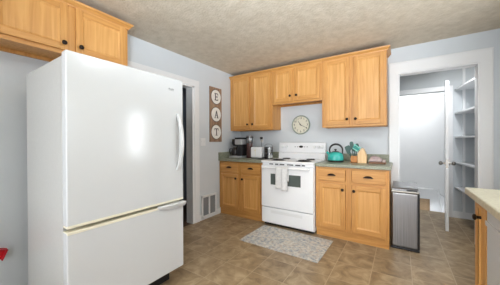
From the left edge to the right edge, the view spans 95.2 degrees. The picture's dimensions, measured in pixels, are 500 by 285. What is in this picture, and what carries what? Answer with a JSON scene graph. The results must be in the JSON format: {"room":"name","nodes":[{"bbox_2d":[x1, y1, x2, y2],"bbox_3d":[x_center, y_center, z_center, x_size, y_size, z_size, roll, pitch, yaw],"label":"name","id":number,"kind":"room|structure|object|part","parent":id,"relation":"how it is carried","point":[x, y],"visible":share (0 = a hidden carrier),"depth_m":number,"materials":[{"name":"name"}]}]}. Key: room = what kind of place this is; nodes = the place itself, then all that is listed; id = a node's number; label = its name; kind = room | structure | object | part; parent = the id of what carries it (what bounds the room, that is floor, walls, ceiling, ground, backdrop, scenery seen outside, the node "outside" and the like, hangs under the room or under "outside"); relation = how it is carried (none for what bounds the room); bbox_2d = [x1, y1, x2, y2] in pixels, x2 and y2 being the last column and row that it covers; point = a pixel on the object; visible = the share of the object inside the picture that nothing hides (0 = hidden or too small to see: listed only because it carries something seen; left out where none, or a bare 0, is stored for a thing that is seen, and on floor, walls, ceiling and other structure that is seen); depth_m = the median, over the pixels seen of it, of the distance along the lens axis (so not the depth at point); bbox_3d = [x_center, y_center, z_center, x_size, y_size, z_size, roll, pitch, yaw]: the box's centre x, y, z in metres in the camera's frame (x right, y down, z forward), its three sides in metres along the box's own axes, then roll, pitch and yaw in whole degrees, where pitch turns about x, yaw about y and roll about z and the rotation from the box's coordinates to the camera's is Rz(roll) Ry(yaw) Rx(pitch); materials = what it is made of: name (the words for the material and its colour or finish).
{"room":"kitchen","nodes":[
{"label":"kitchen","id":0,"kind":"room"},
{"bbox_2d":[0,34,239,284],"bbox_3d":[-1.572,-0.004,2.302,0.120,2.387,5.120,0,0,33],"label":"wall","id":1,"kind":"structure","parent":0,"point":[14,68],"depth_m":1.83,"materials":[{"name":"paint"}]},
{"bbox_2d":[0,248,7,260],"bbox_3d":[-1.914,0.757,1.619,0.050,0.249,0.270,0,0,33],"label":"dustpan","id":2,"kind":"object","parent":1,"relation":"attached to","point":[3,251],"visible":1,"depth_m":1.71,"materials":[{"name":"red plastic"}]},
{"bbox_2d":[0,0,133,65],"bbox_3d":[-1.537,-0.915,1.911,0.368,0.443,0.963,0,0,33],"label":"upper cabinet","id":3,"kind":"object","parent":1,"relation":"attached to","point":[36,29],"visible":0.77,"depth_m":1.78,"materials":[{"name":"brown wood"}]},
{"bbox_3d":[-1.556,-0.903,1.629,0.014,0.265,0.317,0,0,33],"label":"door panel","id":4,"kind":"part","parent":3,"relation":"part of","materials":[{"name":"brown wood"}]},
{"bbox_3d":[-1.554,-0.903,1.628,0.020,0.363,0.415,0,0,33],"label":"door","id":5,"kind":"part","parent":3,"relation":"part of","materials":[{"name":"brown wood"}]},
{"bbox_3d":[-1.543,-1.112,1.914,0.354,0.048,0.963,0,0,33],"label":"crown molding","id":6,"kind":"part","parent":3,"relation":"part of","materials":[{"name":"brown wood"}]},
{"bbox_3d":[-1.302,-0.906,2.011,0.020,0.363,0.398,0,0,33],"label":"door","id":7,"kind":"part","parent":3,"relation":"part of","materials":[{"name":"brown wood"}]},
{"bbox_3d":[-1.304,-0.906,2.013,0.014,0.265,0.300,0,0,33],"label":"door panel","id":8,"kind":"part","parent":3,"relation":"part of","materials":[{"name":"brown wood"}]},
{"bbox_2d":[128,61,199,223],"bbox_3d":[-1.122,0.140,2.963,0.144,2.090,1.137,0,0,33],"label":"trim","id":9,"kind":"structure","parent":1,"relation":"attached to","point":[187,83],"depth_m":3.33,"materials":[{"name":"white wood"}]},
{"bbox_2d":[200,138,205,145],"bbox_3d":[-0.717,-0.010,3.482,0.012,0.116,0.110,0,0,33],"label":"light switch","id":10,"kind":"object","parent":1,"relation":"attached to","point":[202,140],"visible":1,"depth_m":3.48,"materials":[{"name":"white plastic"}]},
{"bbox_2d":[201,192,216,218],"bbox_3d":[-0.642,0.984,3.580,0.026,0.350,0.330,0,0,33],"label":"air vent","id":11,"kind":"object","parent":1,"relation":"in","point":[209,201],"visible":1,"depth_m":3.57,"materials":[{"name":"white metal"}]},
{"bbox_3d":[-0.679,0.981,3.515,0.009,0.277,0.121,0,0,33],"label":"louver panel","id":12,"kind":"part","parent":11,"relation":"part of","materials":[{"name":"grey metal"}]},
{"bbox_3d":[-0.597,0.980,3.639,0.009,0.277,0.121,0,0,33],"label":"louver panel","id":13,"kind":"part","parent":11,"relation":"part of","materials":[{"name":"grey metal"}]},
{"bbox_2d":[200,208,219,220],"bbox_3d":[-0.630,1.137,3.611,0.014,0.085,0.473,0,0,33],"label":"baseboard","id":14,"kind":"structure","parent":1,"relation":"attached to","point":[218,209],"depth_m":3.62,"materials":[{"name":"white"}]},
{"bbox_2d":[209,86,221,141],"bbox_3d":[-0.556,-0.452,3.713,0.028,0.880,0.280,0,0,33],"label":"wall sign","id":15,"kind":"object","parent":1,"relation":"attached to","point":[215,94],"visible":1,"depth_m":3.69,"materials":[{"name":"brown wood"}]},
{"bbox_2d":[177,88,186,200],"bbox_3d":[-1.461,-0.011,3.654,1.180,2.387,3.700,0,0,33],"label":"wall","id":16,"kind":"structure","parent":0,"point":[183,89],"depth_m":4.71,"materials":[{"name":"grey paint"}]},
{"bbox_2d":[76,0,499,75],"bbox_3d":[0.529,-1.245,2.095,3.860,0.080,7.100,0,0,33],"label":"ceiling","id":17,"kind":"structure","parent":0,"point":[233,37],"depth_m":2.34,"materials":[{"name":"beige paint"}]},
{"bbox_2d":[160,199,474,284],"bbox_3d":[-0.190,1.215,2.181,4.920,0.060,6.420,0,0,33],"label":"floor","id":18,"kind":"structure","parent":0,"point":[214,253],"depth_m":2.29,"materials":[{"name":"tile"}]},
{"bbox_2d":[26,50,185,284],"bbox_3d":[-1.067,0.338,1.773,0.814,1.704,0.805,0,0,33],"label":"refrigerator","id":19,"kind":"object","parent":18,"relation":"on","point":[105,139],"visible":1,"depth_m":1.47,"materials":[{"name":"white metal"}]},
{"bbox_3d":[-0.810,-0.023,1.601,0.063,0.982,0.805,0,0,33],"label":"door","id":20,"kind":"part","parent":19,"relation":"part of","materials":[{"name":"white metal"}]},
{"bbox_2d":[63,200,185,284],"bbox_3d":[-0.787,0.760,1.592,0.111,0.551,0.805,0,0,33],"label":"freezer","id":21,"kind":"object","parent":19,"relation":"in","point":[141,246],"depth_m":1.53,"materials":[{"name":"white metal"}]},
{"bbox_3d":[-0.570,-0.007,1.856,0.074,0.460,0.034,0,0,33],"label":"door handle","id":22,"kind":"part","parent":19,"relation":"part of","materials":[{"name":"white plastic"}]},
{"bbox_2d":[220,161,264,221],"bbox_3d":[-0.006,0.739,3.807,0.836,0.874,0.652,0,0,33],"label":"base cabinet","id":23,"kind":"object","parent":18,"relation":"on","point":[240,182],"visible":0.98,"depth_m":3.54,"materials":[{"name":"brown wood"}]},
{"bbox_3d":[-0.335,0.399,3.682,0.360,0.147,0.020,0,0,33],"label":"drawer","id":24,"kind":"part","parent":23,"relation":"part of","materials":[{"name":"brown wood"}]},
{"bbox_3d":[-0.332,0.779,3.685,0.258,0.445,0.014,0,0,33],"label":"door panel","id":25,"kind":"part","parent":23,"relation":"part of","materials":[{"name":"brown wood"}]},
{"bbox_3d":[-0.333,0.779,3.683,0.360,0.547,0.020,0,0,33],"label":"door","id":26,"kind":"part","parent":23,"relation":"part of","materials":[{"name":"brown wood"}]},
{"bbox_2d":[218,152,278,162],"bbox_3d":[-0.002,0.231,3.811,0.840,0.140,0.633,0,0,33],"label":"countertop","id":27,"kind":"structure","parent":23,"relation":"on","point":[223,156],"depth_m":3.73,"materials":[{"name":"green laminate"}]},
{"bbox_2d":[229,137,245,157],"bbox_3d":[-0.206,0.088,3.955,0.291,0.345,0.222,0,0,33],"label":"coffee maker","id":28,"kind":"object","parent":27,"relation":"on","point":[239,151],"visible":0.89,"depth_m":3.85,"materials":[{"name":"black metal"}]},
{"bbox_2d":[246,136,252,157],"bbox_3d":[-0.007,0.072,3.871,0.127,0.376,0.127,0,0,33],"label":"canister","id":29,"kind":"object","parent":27,"relation":"on","point":[249,139],"visible":0.92,"depth_m":3.82,"materials":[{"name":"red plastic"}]},
{"bbox_3d":[-0.008,-0.053,3.870,0.120,0.126,0.120,0,0,33],"label":"lid","id":30,"kind":"part","parent":29,"relation":"part of","materials":[{"name":"metal"}]},
{"bbox_2d":[251,147,263,157],"bbox_3d":[0.131,0.164,3.759,0.210,0.192,0.167,0,0,33],"label":"toaster","id":31,"kind":"object","parent":27,"relation":"on","point":[256,152],"visible":0.86,"depth_m":3.70,"materials":[{"name":"white plastic"}]},
{"bbox_2d":[264,147,272,158],"bbox_3d":[0.295,0.141,3.625,0.138,0.238,0.138,0,0,33],"label":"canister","id":32,"kind":"object","parent":27,"relation":"on","point":[271,148],"visible":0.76,"depth_m":3.58,"materials":[{"name":"silver metal"}]},
{"bbox_3d":[0.013,0.779,3.458,0.243,0.445,0.014,0,0,33],"label":"door panel","id":33,"kind":"part","parent":23,"relation":"part of","materials":[{"name":"brown wood"}]},
{"bbox_3d":[0.010,0.399,3.455,0.345,0.147,0.020,0,0,33],"label":"drawer","id":34,"kind":"part","parent":23,"relation":"part of","materials":[{"name":"brown wood"}]},
{"bbox_3d":[0.011,0.779,3.457,0.345,0.547,0.020,0,0,33],"label":"door","id":35,"kind":"part","parent":23,"relation":"part of","materials":[{"name":"brown wood"}]},
{"bbox_2d":[240,225,332,262],"bbox_3d":[0.432,1.175,2.735,0.950,0.008,0.590,0,0,34],"label":"rug","id":36,"kind":"object","parent":18,"relation":"on","point":[303,246],"visible":1,"depth_m":2.67,"materials":[{"name":"beige fabric"}]},
{"bbox_2d":[261,143,326,233],"bbox_3d":[0.640,0.589,3.322,0.763,1.172,0.693,0,0,33],"label":"range","id":37,"kind":"object","parent":18,"relation":"on","point":[294,208],"visible":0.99,"depth_m":3.08,"materials":[{"name":"white metal"}]},
{"bbox_2d":[275,166,288,190],"bbox_3d":[0.425,0.485,3.054,0.180,0.316,0.053,0,0,33],"label":"dish towel","id":38,"kind":"object","parent":37,"relation":"hanging from","point":[281,173],"visible":1,"depth_m":3.03,"materials":[{"name":"white fabric"}]},
{"bbox_3d":[0.465,0.346,3.056,0.685,0.030,0.059,0,0,33],"label":"oven handle","id":39,"kind":"part","parent":37,"relation":"part of","materials":[{"name":"white metal"}]},
{"bbox_3d":[0.486,0.970,3.082,0.460,0.038,0.002,0,0,33],"label":"drawer pull","id":40,"kind":"part","parent":37,"relation":"part of","materials":[{"name":"white metal"}]},
{"bbox_3d":[0.495,1.022,3.099,0.753,0.214,0.038,0,0,33],"label":"storage drawer","id":41,"kind":"part","parent":37,"relation":"part of","materials":[{"name":"white metal"}]},
{"bbox_3d":[0.492,0.613,3.096,0.753,0.585,0.042,0,0,33],"label":"oven door","id":42,"kind":"part","parent":37,"relation":"part of","materials":[{"name":"white metal"}]},
{"bbox_2d":[261,158,326,164],"bbox_3d":[0.653,0.266,3.341,0.763,0.026,0.642,0,0,33],"label":"cooktop","id":43,"kind":"object","parent":37,"relation":"in","point":[276,161],"depth_m":3.20,"materials":[{"name":"white metal"}]},
{"bbox_2d":[316,166,390,249],"bbox_3d":[1.329,0.737,2.929,0.802,0.874,0.652,0,0,33],"label":"base cabinet","id":44,"kind":"object","parent":18,"relation":"on","point":[354,205],"visible":0.97,"depth_m":2.67,"materials":[{"name":"brown wood"}]},
{"bbox_3d":[1.002,0.398,2.802,0.320,0.147,0.020,0,0,33],"label":"drawer","id":45,"kind":"part","parent":44,"relation":"part of","materials":[{"name":"brown wood"}]},
{"bbox_3d":[1.004,0.778,2.804,0.320,0.547,0.020,0,0,33],"label":"door","id":46,"kind":"part","parent":44,"relation":"part of","materials":[{"name":"brown wood"}]},
{"bbox_3d":[1.005,0.778,2.806,0.218,0.445,0.014,0,0,33],"label":"door panel","id":47,"kind":"part","parent":44,"relation":"part of","materials":[{"name":"brown wood"}]},
{"bbox_2d":[315,153,392,170],"bbox_3d":[1.338,0.229,2.929,0.827,0.140,0.633,0,0,33],"label":"countertop","id":48,"kind":"structure","parent":44,"relation":"on","point":[347,163],"depth_m":2.80,"materials":[{"name":"green laminate"}]},
{"bbox_2d":[325,143,343,161],"bbox_3d":[1.152,0.135,3.073,0.207,0.249,0.207,0,0,-12],"label":"kettle","id":49,"kind":"object","parent":48,"relation":"on","point":[334,156],"visible":1,"depth_m":3.01,"materials":[{"name":"teal metal"}]},
{"bbox_3d":[1.157,0.080,3.070,0.187,0.139,0.026,0,0,33],"label":"handle","id":50,"kind":"part","parent":49,"relation":"part of","materials":[{"name":"black plastic"}]},
{"bbox_2d":[351,156,357,162],"bbox_3d":[1.344,0.215,2.936,0.076,0.088,0.076,0,0,33],"label":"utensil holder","id":51,"kind":"object","parent":48,"relation":"on","point":[354,159],"visible":0.89,"depth_m":2.90,"materials":[{"name":"orange wood"}]},
{"bbox_2d":[358,148,367,162],"bbox_3d":[1.428,0.166,2.892,0.100,0.185,0.110,0,0,33],"label":"knife block","id":52,"kind":"object","parent":48,"relation":"on","point":[362,156],"visible":0.98,"depth_m":2.85,"materials":[{"name":"brown wood"}]},
{"bbox_2d":[369,161,385,163],"bbox_3d":[1.573,0.247,2.815,0.180,0.022,0.170,0,0,33],"label":"cutting board","id":53,"kind":"object","parent":48,"relation":"on","point":[369,161],"visible":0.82,"depth_m":2.74,"materials":[{"name":"brown wood"}]},
{"bbox_2d":[369,158,381,161],"bbox_3d":[1.557,0.216,2.825,0.137,0.040,0.152,0,0,33],"label":"folded cloth","id":54,"kind":"object","parent":53,"relation":"on","point":[370,159],"visible":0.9,"depth_m":2.76,"materials":[{"name":"fabric"}]},
{"bbox_3d":[1.338,0.398,2.581,0.345,0.147,0.020,0,0,33],"label":"drawer","id":55,"kind":"part","parent":44,"relation":"part of","materials":[{"name":"brown wood"}]},
{"bbox_3d":[1.340,0.777,2.583,0.345,0.547,0.020,0,0,33],"label":"door","id":56,"kind":"part","parent":44,"relation":"part of","materials":[{"name":"brown wood"}]},
{"bbox_3d":[1.341,0.777,2.585,0.243,0.445,0.014,0,0,33],"label":"door panel","id":57,"kind":"part","parent":44,"relation":"part of","materials":[{"name":"brown wood"}]},
{"bbox_2d":[391,181,419,252],"bbox_3d":[1.780,0.824,2.623,0.260,0.700,0.340,0,0,33],"label":"trash can","id":58,"kind":"object","parent":18,"relation":"on","point":[405,197],"visible":1,"depth_m":2.49,"materials":[{"name":"metal"}]},
{"bbox_3d":[1.786,0.502,2.632,0.236,0.056,0.295,0,0,33],"label":"lid","id":59,"kind":"part","parent":58,"relation":"part of","materials":[{"name":"metal"}]},
{"bbox_3d":[1.793,0.849,2.426,0.021,0.592,0.026,0,0,33],"label":"corner trim","id":60,"kind":"part","parent":58,"relation":"part of","materials":[{"name":"black plastic"}]},
{"bbox_2d":[472,202,486,284],"bbox_3d":[1.491,0.746,1.092,0.628,0.874,0.215,0,0,33],"label":"base cabinet","id":61,"kind":"object","parent":18,"relation":"on","point":[480,215],"visible":0.52,"depth_m":1.27,"materials":[{"name":"brown wood"}]},
{"bbox_3d":[1.238,0.408,1.247,0.035,0.035,0.035,0,0,33],"label":"knob","id":62,"kind":"part","parent":61,"relation":"part of","materials":[{"name":"brown metal"}]},
{"bbox_3d":[1.267,0.690,1.240,0.014,0.649,0.111,0,0,33],"label":"door panel","id":63,"kind":"part","parent":61,"relation":"part of","materials":[{"name":"brown wood"}]},
{"bbox_2d":[485,211,499,284],"bbox_3d":[1.275,0.750,0.741,0.601,0.872,0.600,0,0,33],"label":"dishwasher","id":64,"kind":"object","parent":18,"relation":"on","point":[493,224],"visible":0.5,"depth_m":1.06,"materials":[{"name":"white metal"}]},
{"bbox_3d":[0.905,0.753,0.201,0.628,0.874,0.700,0,0,33],"label":"base cabinet","id":65,"kind":"object","parent":18,"relation":"on","visible":0},
{"bbox_2d":[465,187,499,220],"bbox_3d":[1.129,0.292,0.549,0.636,0.040,1.555,0,0,33],"label":"countertop","id":66,"kind":"structure","parent":65,"relation":"on","point":[489,199],"depth_m":1.12,"materials":[{"name":"beige laminate"}]},
{"bbox_2d":[240,28,499,189],"bbox_3d":[1.364,-0.021,3.363,3.620,2.387,0.120,0,0,33],"label":"wall","id":67,"kind":"structure","parent":0,"point":[375,140],"depth_m":3.06,"materials":[{"name":"paint"}]},
{"bbox_2d":[229,69,280,130],"bbox_3d":[0.071,-0.680,3.925,0.838,0.946,0.352,0,0,33],"label":"upper cabinet","id":68,"kind":"object","parent":67,"relation":"attached to","point":[251,94],"visible":1,"depth_m":3.77,"materials":[{"name":"brown wood"}]},
{"bbox_3d":[-0.165,-0.669,3.921,0.372,0.866,0.020,0,0,33],"label":"door","id":69,"kind":"part","parent":68,"relation":"part of","materials":[{"name":"brown wood"}]},
{"bbox_3d":[-0.164,-0.669,3.923,0.274,0.768,0.014,0,0,33],"label":"door panel","id":70,"kind":"part","parent":68,"relation":"part of","materials":[{"name":"brown wood"}]},
{"bbox_3d":[-0.010,-1.128,3.804,0.838,0.048,0.040,0,0,33],"label":"crown molding","id":71,"kind":"part","parent":68,"relation":"part of","materials":[{"name":"brown wood"}]},
{"bbox_3d":[0.176,-0.670,3.699,0.245,0.768,0.014,0,0,33],"label":"door panel","id":72,"kind":"part","parent":68,"relation":"part of","materials":[{"name":"brown wood"}]},
{"bbox_3d":[0.175,-0.670,3.697,0.343,0.866,0.020,0,0,33],"label":"door","id":73,"kind":"part","parent":68,"relation":"part of","materials":[{"name":"brown wood"}]},
{"bbox_2d":[272,152,278,157],"bbox_3d":[0.166,0.209,4.067,0.840,0.100,0.020,0,0,33],"label":"backsplash","id":74,"kind":"structure","parent":67,"relation":"attached to","point":[275,154],"depth_m":3.88,"materials":[{"name":"green laminate"}]},
{"bbox_2d":[271,59,321,106],"bbox_3d":[0.743,-0.872,3.481,0.770,0.563,0.352,0,0,33],"label":"upper cabinet","id":75,"kind":"object","parent":67,"relation":"attached to","point":[298,84],"visible":0.98,"depth_m":3.35,"materials":[{"name":"brown wood"}]},
{"bbox_3d":[0.499,-0.861,3.482,0.308,0.483,0.020,0,0,33],"label":"door","id":76,"kind":"part","parent":75,"relation":"part of","materials":[{"name":"brown wood"}]},
{"bbox_3d":[0.500,-0.861,3.484,0.210,0.385,0.014,0,0,33],"label":"door panel","id":77,"kind":"part","parent":75,"relation":"part of","materials":[{"name":"brown wood"}]},
{"bbox_3d":[0.664,-1.129,3.361,0.770,0.048,0.040,0,0,33],"label":"crown molding","id":78,"kind":"part","parent":75,"relation":"part of","materials":[{"name":"brown wood"}]},
{"bbox_3d":[0.820,-0.862,3.274,0.268,0.385,0.014,0,0,33],"label":"door panel","id":79,"kind":"part","parent":75,"relation":"part of","materials":[{"name":"brown wood"}]},
{"bbox_3d":[0.819,-0.862,3.272,0.366,0.483,0.020,0,0,33],"label":"door","id":80,"kind":"part","parent":75,"relation":"part of","materials":[{"name":"brown wood"}]},
{"bbox_2d":[292,115,309,133],"bbox_3d":[0.809,-0.282,3.636,0.304,0.304,0.032,0,0,33],"label":"wall clock","id":81,"kind":"object","parent":67,"relation":"attached to","point":[300,124],"visible":1,"depth_m":3.63,"materials":[{"name":"grey"}]},
{"bbox_2d":[321,45,390,128],"bbox_3d":[1.405,-0.682,3.047,0.809,0.946,0.352,0,0,33],"label":"upper cabinet","id":82,"kind":"object","parent":67,"relation":"attached to","point":[354,84],"visible":1,"depth_m":2.92,"materials":[{"name":"brown wood"}]},
{"bbox_3d":[1.156,-0.671,3.054,0.234,0.768,0.014,0,0,33],"label":"door panel","id":83,"kind":"part","parent":82,"relation":"part of","materials":[{"name":"brown wood"}]},
{"bbox_3d":[1.155,-0.670,3.053,0.332,0.866,0.020,0,0,33],"label":"door","id":84,"kind":"part","parent":82,"relation":"part of","materials":[{"name":"brown wood"}]},
{"bbox_3d":[1.407,-1.131,3.051,0.809,0.048,0.339,0,0,33],"label":"crown molding","id":85,"kind":"part","parent":82,"relation":"part of","materials":[{"name":"brown wood"}]},
{"bbox_3d":[1.478,-0.671,2.840,0.345,0.866,0.020,0,0,33],"label":"door","id":86,"kind":"part","parent":82,"relation":"part of","materials":[{"name":"brown wood"}]},
{"bbox_3d":[1.479,-0.671,2.842,0.247,0.768,0.014,0,0,33],"label":"door panel","id":87,"kind":"part","parent":82,"relation":"part of","materials":[{"name":"brown wood"}]},
{"bbox_2d":[343,153,388,161],"bbox_3d":[1.491,0.207,3.195,0.790,0.100,0.020,0,0,33],"label":"backsplash","id":88,"kind":"structure","parent":67,"relation":"attached to","point":[346,156],"depth_m":3.08,"materials":[{"name":"green laminate"}]},
{"bbox_2d":[389,47,493,192],"bbox_3d":[2.249,0.074,2.764,0.956,2.194,0.150,0,0,33],"label":"trim","id":89,"kind":"structure","parent":67,"relation":"attached to","point":[482,60],"depth_m":2.56,"materials":[{"name":"white wood"}]},
{"bbox_2d":[400,92,444,212],"bbox_3d":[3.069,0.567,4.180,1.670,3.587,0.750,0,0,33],"label":"door","id":90,"kind":"structure","parent":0,"point":[421,115],"depth_m":4.36,"materials":[{"name":"white paint"}]},
{"bbox_2d":[418,187,444,210],"bbox_3d":[3.226,1.261,4.345,1.450,0.797,0.110,0,0,33],"label":"trim","id":91,"kind":"structure","parent":90,"relation":"attached to","point":[425,193],"depth_m":4.24,"materials":[{"name":"white"}]},
{"bbox_2d":[437,189,442,211],"bbox_3d":[3.428,1.125,4.097,0.096,0.573,0.026,0,0,33],"label":"trim","id":92,"kind":"structure","parent":90,"relation":"attached to","point":[437,189],"depth_m":4.10,"materials":[{"name":"white"}]},
{"bbox_2d":[420,198,429,210],"bbox_3d":[2.995,1.409,4.552,0.935,0.700,0.019,0,0,33],"label":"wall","id":93,"kind":"structure","parent":0,"point":[424,203],"depth_m":4.33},
{"bbox_2d":[400,67,474,212],"bbox_3d":[2.979,-0.030,3.725,1.320,2.387,0.100,0,0,33],"label":"wall","id":94,"kind":"structure","parent":0,"point":[434,79],"depth_m":3.51,"materials":[{"name":"paint"}]},
{"bbox_2d":[400,85,452,216],"bbox_3d":[2.785,0.139,3.781,0.875,2.050,0.022,0,0,33],"label":"trim","id":95,"kind":"structure","parent":94,"relation":"attached to","point":[442,88],"depth_m":3.55,"materials":[{"name":"white wood"}]},
{"bbox_2d":[439,81,455,231],"bbox_3d":[2.817,0.176,3.270,0.174,1.965,0.777,0,0,40],"label":"door","id":96,"kind":"structure","parent":94,"relation":"in","point":[446,163],"depth_m":2.98,"materials":[{"name":"white paint"},{"name":"satin nickel"}]},
{"bbox_2d":[462,68,464,212],"bbox_3d":[3.254,-0.080,3.470,0.030,2.287,0.025,0,0,33],"label":"trim","id":97,"kind":"structure","parent":94,"relation":"attached to","point":[463,69],"depth_m":3.46,"materials":[{"name":"white wood"}]},
{"bbox_2d":[453,211,474,219],"bbox_3d":[3.330,1.113,3.434,0.415,0.100,0.016,0,0,33],"label":"baseboard","id":98,"kind":"structure","parent":94,"relation":"attached to","point":[456,214],"depth_m":3.48,"materials":[{"name":"white wood"}]},
{"bbox_3d":[3.495,-0.030,3.218,0.100,2.387,1.980,0,0,33],"label":"wall","id":99,"kind":"structure","parent":0,"visible":0},
{"bbox_2d":[454,187,464,192],"bbox_3d":[3.046,0.697,2.987,0.398,0.020,1.050,0,0,33],"label":"shelf","id":100,"kind":"object","parent":99,"relation":"attached to","point":[462,189],"visible":0.2,"depth_m":3.39,"materials":[{"name":"white wood"}]},
{"bbox_2d":[454,77,474,90],"bbox_3d":[3.039,-0.808,2.979,0.398,0.020,1.050,0,0,33],"label":"shelf","id":101,"kind":"object","parent":99,"relation":"attached to","point":[470,84],"visible":0.4,"depth_m":3.26,"materials":[{"name":"white wood"}]},
{"bbox_2d":[454,106,474,113],"bbox_3d":[3.041,-0.445,2.981,0.398,0.020,1.050,0,0,33],"label":"shelf","id":102,"kind":"object","parent":99,"relation":"attached to","point":[472,109],"visible":0.4,"depth_m":3.21,"materials":[{"name":"white wood"}]},
{"bbox_2d":[454,136,474,137],"bbox_3d":[3.043,-0.078,2.983,0.398,0.020,1.050,0,0,33],"label":"shelf","id":103,"kind":"object","parent":99,"relation":"attached to","point":[456,136],"visible":0.4,"depth_m":3.17,"materials":[{"name":"white wood"}]},
{"bbox_2d":[456,162,474,167],"bbox_3d":[3.044,0.312,2.985,0.398,0.020,1.050,0,0,33],"label":"shelf","id":104,"kind":"object","parent":99,"relation":"attached to","point":[469,164],"visible":0.3,"depth_m":3.26,"materials":[{"name":"white wood"}]}
]}

